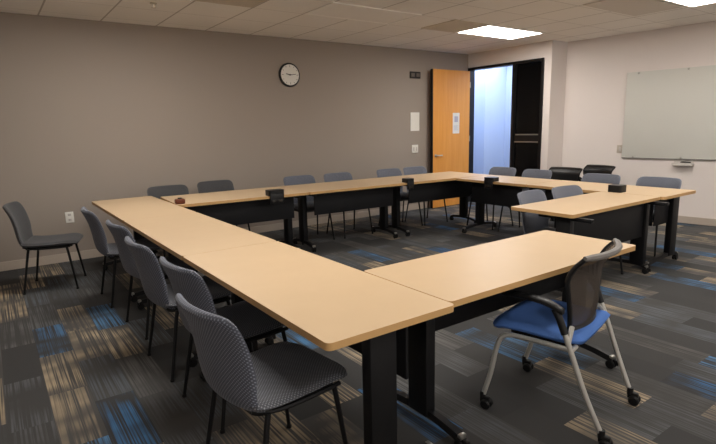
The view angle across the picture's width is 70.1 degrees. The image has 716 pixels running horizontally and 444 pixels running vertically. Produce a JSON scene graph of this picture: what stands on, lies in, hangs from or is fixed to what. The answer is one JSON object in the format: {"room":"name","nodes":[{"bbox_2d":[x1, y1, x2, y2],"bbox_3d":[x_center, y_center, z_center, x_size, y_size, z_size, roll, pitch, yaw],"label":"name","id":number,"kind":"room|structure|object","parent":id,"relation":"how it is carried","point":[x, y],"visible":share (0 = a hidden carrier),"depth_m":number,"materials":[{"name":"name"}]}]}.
{"room":"conference room","nodes":[
{"label":"conference room","id":0,"kind":"room"},
{"bbox_2d":[0,12,467,261],"bbox_3d":[-2.006,-1.101,6.733,10.128,2.703,0.120,-9,13,-35],"label":"wall","id":1,"kind":"structure","parent":0,"point":[91,110],"depth_m":6.41,"materials":[{"name":"grey paint"}]},
{"bbox_2d":[65,212,73,222],"bbox_3d":[-3.313,-0.054,5.870,0.085,0.125,0.011,-9,13,-35],"label":"wall outlet","id":2,"kind":"object","parent":1,"relation":"attached to","point":[69,216],"visible":1,"depth_m":5.87,"materials":[{"name":"white plastic"}]},
{"bbox_2d":[0,202,429,271],"bbox_3d":[-1.945,0.188,6.911,9.908,0.100,0.012,-9,13,-35],"label":"baseboard","id":3,"kind":"structure","parent":1,"relation":"attached to","point":[58,258],"depth_m":7.22,"materials":[{"name":"plastic"}]},
{"bbox_2d":[279,63,299,86],"bbox_3d":[-0.968,-2.080,7.224,0.330,0.330,0.047,-9,13,-35],"label":"wall clock","id":4,"kind":"object","parent":1,"relation":"attached to","point":[289,74],"visible":1,"depth_m":7.21,"materials":[{"name":"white plastic"}]},
{"bbox_2d":[410,112,418,130],"bbox_3d":[0.974,-1.714,8.732,0.200,0.310,0.006,-9,13,-35],"label":"sheet","id":5,"kind":"object","parent":1,"relation":"attached to","point":[414,116],"visible":1,"depth_m":8.72,"materials":[{"name":"white paper"}]},
{"bbox_2d":[410,71,419,78],"bbox_3d":[0.961,-2.470,8.585,0.230,0.110,0.024,-9,13,-35],"label":"wall sensor","id":6,"kind":"object","parent":1,"relation":"attached to","point":[416,75],"visible":1,"depth_m":8.57,"materials":[{"name":"black plastic"}]},
{"bbox_2d":[411,73,419,76],"bbox_3d":[0.967,-2.468,8.576,0.190,0.060,0.003,-9,13,-35],"label":"grille","id":7,"kind":"object","parent":6,"relation":"attached to","point":[412,74],"depth_m":8.58,"materials":[{"name":"black plastic"}]},
{"bbox_2d":[412,145,417,152],"bbox_3d":[0.986,-1.262,8.813,0.140,0.140,0.012,-9,13,-35],"label":"light switch","id":8,"kind":"object","parent":1,"relation":"attached to","point":[414,147],"visible":1,"depth_m":8.81,"materials":[{"name":"white plastic"}]},
{"bbox_2d":[430,69,470,207],"bbox_3d":[1.671,-1.473,9.096,0.959,2.380,0.104,-9,13,-36],"label":"door","id":9,"kind":"structure","parent":1,"relation":"in","point":[450,89],"depth_m":9.02,"materials":[{"name":"brown wood"}]},
{"bbox_2d":[453,113,459,133],"bbox_3d":[1.750,-1.763,9.113,0.170,0.360,0.003,-9,13,-36],"label":"paper notice","id":10,"kind":"object","parent":9,"relation":"attached to","point":[455,115],"visible":1,"depth_m":9.11,"materials":[{"name":"white paper"}]},
{"bbox_2d":[0,202,715,443],"bbox_3d":[1.346,0.792,3.772,11.700,0.100,9.246,-9,13,-35],"label":"floor","id":11,"kind":"structure","parent":0,"point":[73,370],"depth_m":3.14,"materials":[{"name":"grey carpet"}]},
{"bbox_2d":[2,201,86,294],"bbox_3d":[-2.996,0.213,4.922,0.598,0.826,0.490,-5,11,-19],"label":"chair","id":12,"kind":"object","parent":11,"relation":"on","point":[18,216],"visible":1,"depth_m":4.83,"materials":[{"name":"grey fabric"}]},
{"bbox_2d":[81,207,162,307],"bbox_3d":[-2.072,0.263,4.530,0.598,0.826,0.490,-9,13,-35],"label":"chair","id":13,"kind":"object","parent":11,"relation":"on","point":[109,250],"visible":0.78,"depth_m":4.30,"materials":[{"name":"grey fabric"}]},
{"bbox_2d":[92,196,194,301],"bbox_3d":[-2.105,0.205,5.083,0.675,0.740,1.561,-9,13,-35],"label":"table","id":14,"kind":"object","parent":11,"relation":"on","point":[123,209],"visible":0.33,"depth_m":4.87,"materials":[{"name":"brown wood"}]},
{"bbox_2d":[105,220,196,339],"bbox_3d":[-1.519,0.376,3.850,0.598,0.826,0.490,-10,14,-39],"label":"chair","id":15,"kind":"object","parent":11,"relation":"on","point":[119,233],"visible":0.56,"depth_m":3.62,"materials":[{"name":"grey fabric"}]},
{"bbox_2d":[147,184,188,256],"bbox_3d":[-2.099,0.011,5.894,0.490,0.826,0.598,-9,13,-35],"label":"chair","id":16,"kind":"object","parent":11,"relation":"on","point":[166,190],"visible":0.14,"depth_m":6.02,"materials":[{"name":"grey fabric"}]},
{"bbox_2d":[124,236,230,382],"bbox_3d":[-1.099,0.481,3.226,0.598,0.826,0.490,-9,13,-37],"label":"chair","id":17,"kind":"object","parent":11,"relation":"on","point":[155,287],"visible":0.68,"depth_m":2.99,"materials":[{"name":"grey fabric"}]},
{"bbox_2d":[124,212,275,366],"bbox_3d":[-1.190,0.414,3.833,0.675,0.740,1.561,-9,13,-35],"label":"table","id":18,"kind":"object","parent":11,"relation":"on","point":[180,235],"visible":0.61,"depth_m":3.56,"materials":[{"name":"brown wood"}]},
{"bbox_2d":[159,256,287,433],"bbox_3d":[-0.681,0.567,2.706,0.598,0.826,0.490,-10,14,-40],"label":"chair","id":19,"kind":"object","parent":11,"relation":"on","point":[253,324],"visible":0.5,"depth_m":2.57,"materials":[{"name":"grey fabric"}]},
{"bbox_2d":[197,180,250,230],"bbox_3d":[-1.659,-0.084,6.350,0.490,0.826,0.598,-9,13,-37],"label":"chair","id":20,"kind":"object","parent":11,"relation":"on","point":[216,185],"visible":0.11,"depth_m":6.47,"materials":[{"name":"grey fabric"}]},
{"bbox_2d":[160,186,308,248],"bbox_3d":[-1.367,0.055,5.797,1.446,0.740,0.818,-8,12,-32],"label":"table","id":21,"kind":"object","parent":11,"relation":"on","point":[245,206],"visible":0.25,"depth_m":5.61,"materials":[{"name":"brown wood"}]},
{"bbox_2d":[174,197,184,203],"bbox_3d":[-1.776,-0.213,5.092,0.090,0.062,0.080,-8,12,-32],"label":"clip","id":22,"kind":"object","parent":21,"relation":"on","point":[179,200],"visible":1,"depth_m":5.06,"materials":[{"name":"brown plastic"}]},
{"bbox_2d":[265,189,283,203],"bbox_3d":[-0.907,-0.280,5.585,0.180,0.146,0.134,-8,12,-32],"label":"box","id":23,"kind":"object","parent":21,"relation":"attached to","point":[276,195],"visible":1,"depth_m":5.53,"materials":[{"name":"black plastic"}]},
{"bbox_2d":[175,293,347,443],"bbox_3d":[-0.385,0.671,2.107,0.598,0.826,0.490,-11,14,-41],"label":"chair","id":24,"kind":"object","parent":11,"relation":"on","point":[279,376],"visible":1,"depth_m":1.94,"materials":[{"name":"grey fabric"}]},
{"bbox_2d":[283,175,334,244],"bbox_3d":[-0.660,-0.182,6.753,0.490,0.826,0.598,-8,13,-33],"label":"chair","id":25,"kind":"object","parent":11,"relation":"on","point":[300,179],"visible":0.41,"depth_m":6.85,"materials":[{"name":"grey fabric"}]},
{"bbox_2d":[183,241,453,443],"bbox_3d":[-0.300,0.627,2.566,0.615,0.740,1.561,-9,13,-35],"label":"table","id":26,"kind":"object","parent":11,"relation":"on","point":[333,305],"visible":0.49,"depth_m":2.12,"materials":[{"name":"brown wood"}]},
{"bbox_2d":[281,178,406,251],"bbox_3d":[-0.163,-0.113,6.550,1.406,0.740,0.818,-8,12,-32],"label":"table","id":27,"kind":"object","parent":11,"relation":"on","point":[348,195],"visible":0.94,"depth_m":6.29,"materials":[{"name":"brown wood"}]},
{"bbox_2d":[324,172,373,238],"bbox_3d":[-0.145,-0.251,7.055,0.490,0.826,0.598,-9,13,-35],"label":"chair","id":28,"kind":"object","parent":11,"relation":"on","point":[340,176],"visible":0.28,"depth_m":7.14,"materials":[{"name":"grey fabric"}]},
{"bbox_2d":[376,168,422,229],"bbox_3d":[0.599,-0.357,7.532,0.490,0.826,0.598,-9,13,-35],"label":"chair","id":29,"kind":"object","parent":11,"relation":"on","point":[404,196],"visible":0.42,"depth_m":7.63,"materials":[{"name":"grey fabric"}]},
{"bbox_2d":[403,166,447,225],"bbox_3d":[1.016,-0.417,7.802,0.490,0.826,0.598,-9,13,-35],"label":"chair","id":30,"kind":"object","parent":11,"relation":"on","point":[416,169],"visible":0.27,"depth_m":7.88,"materials":[{"name":"grey fabric"}]},
{"bbox_2d":[375,171,486,236],"bbox_3d":[1.049,-0.283,7.309,1.466,0.740,0.818,-8,12,-32],"label":"table","id":31,"kind":"object","parent":11,"relation":"on","point":[439,185],"visible":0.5,"depth_m":7.03,"materials":[{"name":"brown wood"}]},
{"bbox_2d":[402,178,413,189],"bbox_3d":[0.642,-0.492,6.555,0.120,0.136,0.134,-8,12,-32],"label":"box","id":32,"kind":"object","parent":31,"relation":"attached to","point":[410,181],"visible":1,"depth_m":6.50,"materials":[{"name":"black plastic"}]},
{"bbox_2d":[466,167,515,229],"bbox_3d":[1.935,-0.359,7.371,0.598,0.826,0.490,-9,13,-35],"label":"chair","id":33,"kind":"object","parent":11,"relation":"on","point":[503,171],"visible":0.3,"depth_m":7.43,"materials":[{"name":"grey fabric"}]},
{"bbox_2d":[364,230,635,443],"bbox_3d":[0.828,0.553,2.821,1.526,0.740,0.609,-9,13,-35],"label":"table","id":34,"kind":"object","parent":11,"relation":"on","point":[474,279],"visible":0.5,"depth_m":2.56,"materials":[{"name":"brown wood"}]},
{"bbox_2d":[457,175,556,235],"bbox_3d":[1.940,-0.194,6.714,0.704,0.740,1.115,-9,13,-35],"label":"table","id":35,"kind":"object","parent":11,"relation":"on","point":[504,192],"visible":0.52,"depth_m":6.61,"materials":[{"name":"brown wood"}]},
{"bbox_2d":[484,177,498,188],"bbox_3d":[1.684,-0.498,6.451,0.134,0.136,0.150,-9,13,-35],"label":"box","id":36,"kind":"object","parent":35,"relation":"attached to","point":[488,181],"visible":1,"depth_m":6.40,"materials":[{"name":"black plastic"}]},
{"bbox_2d":[497,169,551,231],"bbox_3d":[2.257,-0.276,6.880,0.598,0.826,0.490,-8,13,-33],"label":"chair","id":37,"kind":"object","parent":11,"relation":"on","point":[530,173],"visible":0.17,"depth_m":6.98,"materials":[{"name":"grey fabric"}]},
{"bbox_2d":[517,189,555,234],"bbox_3d":[1.771,0.149,4.648,0.490,0.826,0.598,-11,14,-41],"label":"chair","id":38,"kind":"object","parent":11,"relation":"on","point":[531,222],"visible":0.29,"depth_m":4.77,"materials":[{"name":"grey fabric"}]},
{"bbox_2d":[480,238,640,443],"bbox_3d":[1.041,0.525,2.584,0.638,0.872,0.594,8,14,41],"label":"mesh office chair","id":39,"kind":"object","parent":11,"relation":"on","point":[559,325],"visible":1,"depth_m":2.42,"materials":[{"name":"blue fabric"}]},
{"bbox_2d":[549,167,582,220],"bbox_3d":[2.835,-0.347,7.197,0.638,0.822,0.594,-10,14,-40],"label":"mesh office chair","id":40,"kind":"object","parent":11,"relation":"on","point":[558,173],"visible":0.2,"depth_m":7.24,"materials":[{"name":"black plastic"}]},
{"bbox_2d":[552,185,623,274],"bbox_3d":[2.193,0.088,4.921,0.490,0.826,0.598,-8,12,-32],"label":"chair","id":41,"kind":"object","parent":11,"relation":"on","point":[558,192],"visible":0.19,"depth_m":5.06,"materials":[{"name":"grey fabric"}]},
{"bbox_2d":[511,192,668,291],"bbox_3d":[2.124,0.186,4.636,1.457,0.740,0.699,-9,13,-35],"label":"table","id":42,"kind":"object","parent":11,"relation":"on","point":[623,217],"visible":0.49,"depth_m":4.54,"materials":[{"name":"brown wood"}]},
{"bbox_2d":[579,164,615,180],"bbox_3d":[3.412,-0.407,7.450,0.638,0.822,0.594,-7,12,-27],"label":"mesh office chair","id":43,"kind":"object","parent":11,"relation":"on","point":[602,169],"visible":0.16,"depth_m":7.50,"materials":[{"name":"black plastic"}]},
{"bbox_2d":[581,173,620,183],"bbox_3d":[2.763,-0.142,6.089,0.598,0.826,0.490,-9,13,-37],"label":"chair","id":44,"kind":"object","parent":11,"relation":"on","point":[589,177],"visible":0.17,"depth_m":6.18,"materials":[{"name":"grey fabric"}]},
{"bbox_2d":[527,180,695,268],"bbox_3d":[2.754,-0.022,5.682,0.799,0.740,1.525,-9,13,-35],"label":"table","id":45,"kind":"object","parent":11,"relation":"on","point":[668,215],"visible":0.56,"depth_m":5.21,"materials":[{"name":"brown wood"}]},
{"bbox_2d":[608,184,626,192],"bbox_3d":[2.637,-0.343,5.199,0.130,0.070,0.140,-9,13,-35],"label":"box","id":46,"kind":"object","parent":45,"relation":"on","point":[617,188],"visible":1,"depth_m":5.15,"materials":[{"name":"black plastic"}]},
{"bbox_2d":[630,176,681,256],"bbox_3d":[3.154,-0.058,5.587,0.598,0.826,0.490,-9,13,-35],"label":"chair","id":47,"kind":"object","parent":11,"relation":"on","point":[649,181],"visible":0.18,"depth_m":5.63,"materials":[{"name":"grey fabric"}]},
{"bbox_2d":[0,0,715,53],"bbox_3d":[1.320,-1.970,3.291,11.800,0.100,9.246,-9,13,-35],"label":"ceiling","id":48,"kind":"structure","parent":0,"point":[561,20],"depth_m":6.05,"materials":[{"name":"tile"}]},
{"bbox_2d":[194,0,266,7],"bbox_3d":[-1.172,-2.148,4.882,0.606,0.010,0.606,-9,13,-35],"label":"ceiling vent","id":49,"kind":"object","parent":48,"relation":"in","point":[243,3],"visible":1,"depth_m":5.07,"materials":[{"name":"brown metal"}]},
{"bbox_2d":[303,2,421,24],"bbox_3d":[0.062,-2.338,5.753,1.210,0.012,0.606,-9,13,-35],"label":"recessed light","id":50,"kind":"object","parent":48,"relation":"in","point":[337,10],"visible":1,"depth_m":5.71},
{"bbox_2d":[421,19,488,32],"bbox_3d":[1.244,-2.522,6.587,0.606,0.010,0.606,-9,13,-35],"label":"ceiling vent","id":51,"kind":"object","parent":48,"relation":"in","point":[453,26],"visible":1,"depth_m":6.56,"materials":[{"name":"brown metal"}]},
{"bbox_2d":[425,21,483,31],"bbox_3d":[1.244,-2.521,6.587,0.566,0.005,0.551,-9,13,-35],"label":"grille","id":52,"kind":"object","parent":51,"relation":"attached to","point":[449,26],"depth_m":6.56,"materials":[{"name":"brown metal"}]},
{"bbox_2d":[455,24,545,39],"bbox_3d":[1.983,-2.635,7.109,1.210,0.012,0.606,-9,13,-35],"label":"recessed light","id":53,"kind":"object","parent":48,"relation":"in","point":[494,31],"visible":0.97,"depth_m":7.08,"materials":[{"name":"white plastic"}]},
{"bbox_2d":[583,0,682,15],"bbox_3d":[3.049,-2.388,5.645,1.120,0.008,0.540,-9,13,-35],"label":"ceiling vent","id":54,"kind":"object","parent":48,"relation":"in","point":[629,7],"visible":1,"depth_m":5.64,"materials":[{"name":"beige"}]},
{"bbox_2d":[662,0,715,7],"bbox_3d":[3.443,-2.317,5.199,1.210,0.012,0.606,-9,13,-35],"label":"recessed light","id":55,"kind":"object","parent":48,"relation":"in","point":[687,3],"visible":1,"depth_m":5.55,"materials":[{"name":"white plastic"}]},
{"bbox_2d":[669,0,715,5],"bbox_3d":[3.443,-2.318,5.198,1.140,0.006,0.536,-9,13,-35],"label":"diffuser","id":56,"kind":"object","parent":55,"relation":"attached to","point":[679,2],"depth_m":5.55,"materials":[{"name":"white plastic"}]},
{"bbox_2d":[473,66,511,174],"bbox_3d":[2.587,-1.881,10.350,1.692,2.703,4.170,-9,13,-35],"label":"wall","id":57,"kind":"structure","parent":0,"point":[493,87],"depth_m":10.64,"materials":[{"name":"paint"}]},
{"bbox_2d":[468,40,567,169],"bbox_3d":[2.750,-1.631,8.977,0.522,2.703,1.716,-9,13,-35],"label":"wall","id":58,"kind":"structure","parent":0,"point":[554,52],"depth_m":8.21,"materials":[{"name":"white paint"}]},
{"bbox_2d":[468,57,544,207],"bbox_3d":[2.552,-1.493,8.927,0.150,2.460,1.580,-9,13,-35],"label":"trim","id":59,"kind":"structure","parent":58,"relation":"attached to","point":[513,64],"depth_m":8.71,"materials":[{"name":"black metal"}]},
{"bbox_2d":[512,61,541,176],"bbox_3d":[2.836,-1.405,8.539,0.096,2.415,0.515,-9,13,-35],"label":"window","id":60,"kind":"structure","parent":58,"relation":"in","point":[527,75],"depth_m":8.48,"materials":[{"name":"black glass"}]},
{"bbox_2d":[562,21,715,218],"bbox_3d":[5.978,-1.092,5.646,0.120,2.703,7.600,-11,14,-41],"label":"wall","id":61,"kind":"structure","parent":0,"point":[597,69],"depth_m":7.67,"materials":[{"name":"white paint"}]},
{"bbox_2d":[617,145,621,152],"bbox_3d":[3.981,-1.109,7.766,0.013,0.120,0.090,-11,14,-41],"label":"wall switch","id":62,"kind":"object","parent":61,"relation":"attached to","point":[619,147],"visible":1,"depth_m":7.76,"materials":[{"name":"plastic"}]},
{"bbox_2d":[621,65,715,159],"bbox_3d":[4.812,-1.441,6.753,0.036,1.248,2.440,-11,14,-41],"label":"whiteboard","id":63,"kind":"object","parent":61,"relation":"attached to","point":[670,113],"visible":1,"depth_m":7.17,"materials":[{"name":"metal"}]},
{"bbox_2d":[671,159,693,165],"bbox_3d":[4.539,-0.828,7.139,0.100,0.080,0.250,-11,14,-41],"label":"marker tray","id":64,"kind":"object","parent":61,"relation":"attached to","point":[676,161],"visible":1,"depth_m":7.13,"materials":[{"name":"plastic"}]},
{"bbox_2d":[678,215,715,225],"bbox_3d":[5.893,0.185,5.912,0.015,0.100,7.400,-11,14,-41],"label":"baseboard","id":65,"kind":"structure","parent":61,"relation":"attached to","point":[681,219],"depth_m":7.14,"materials":[{"name":"plastic"}]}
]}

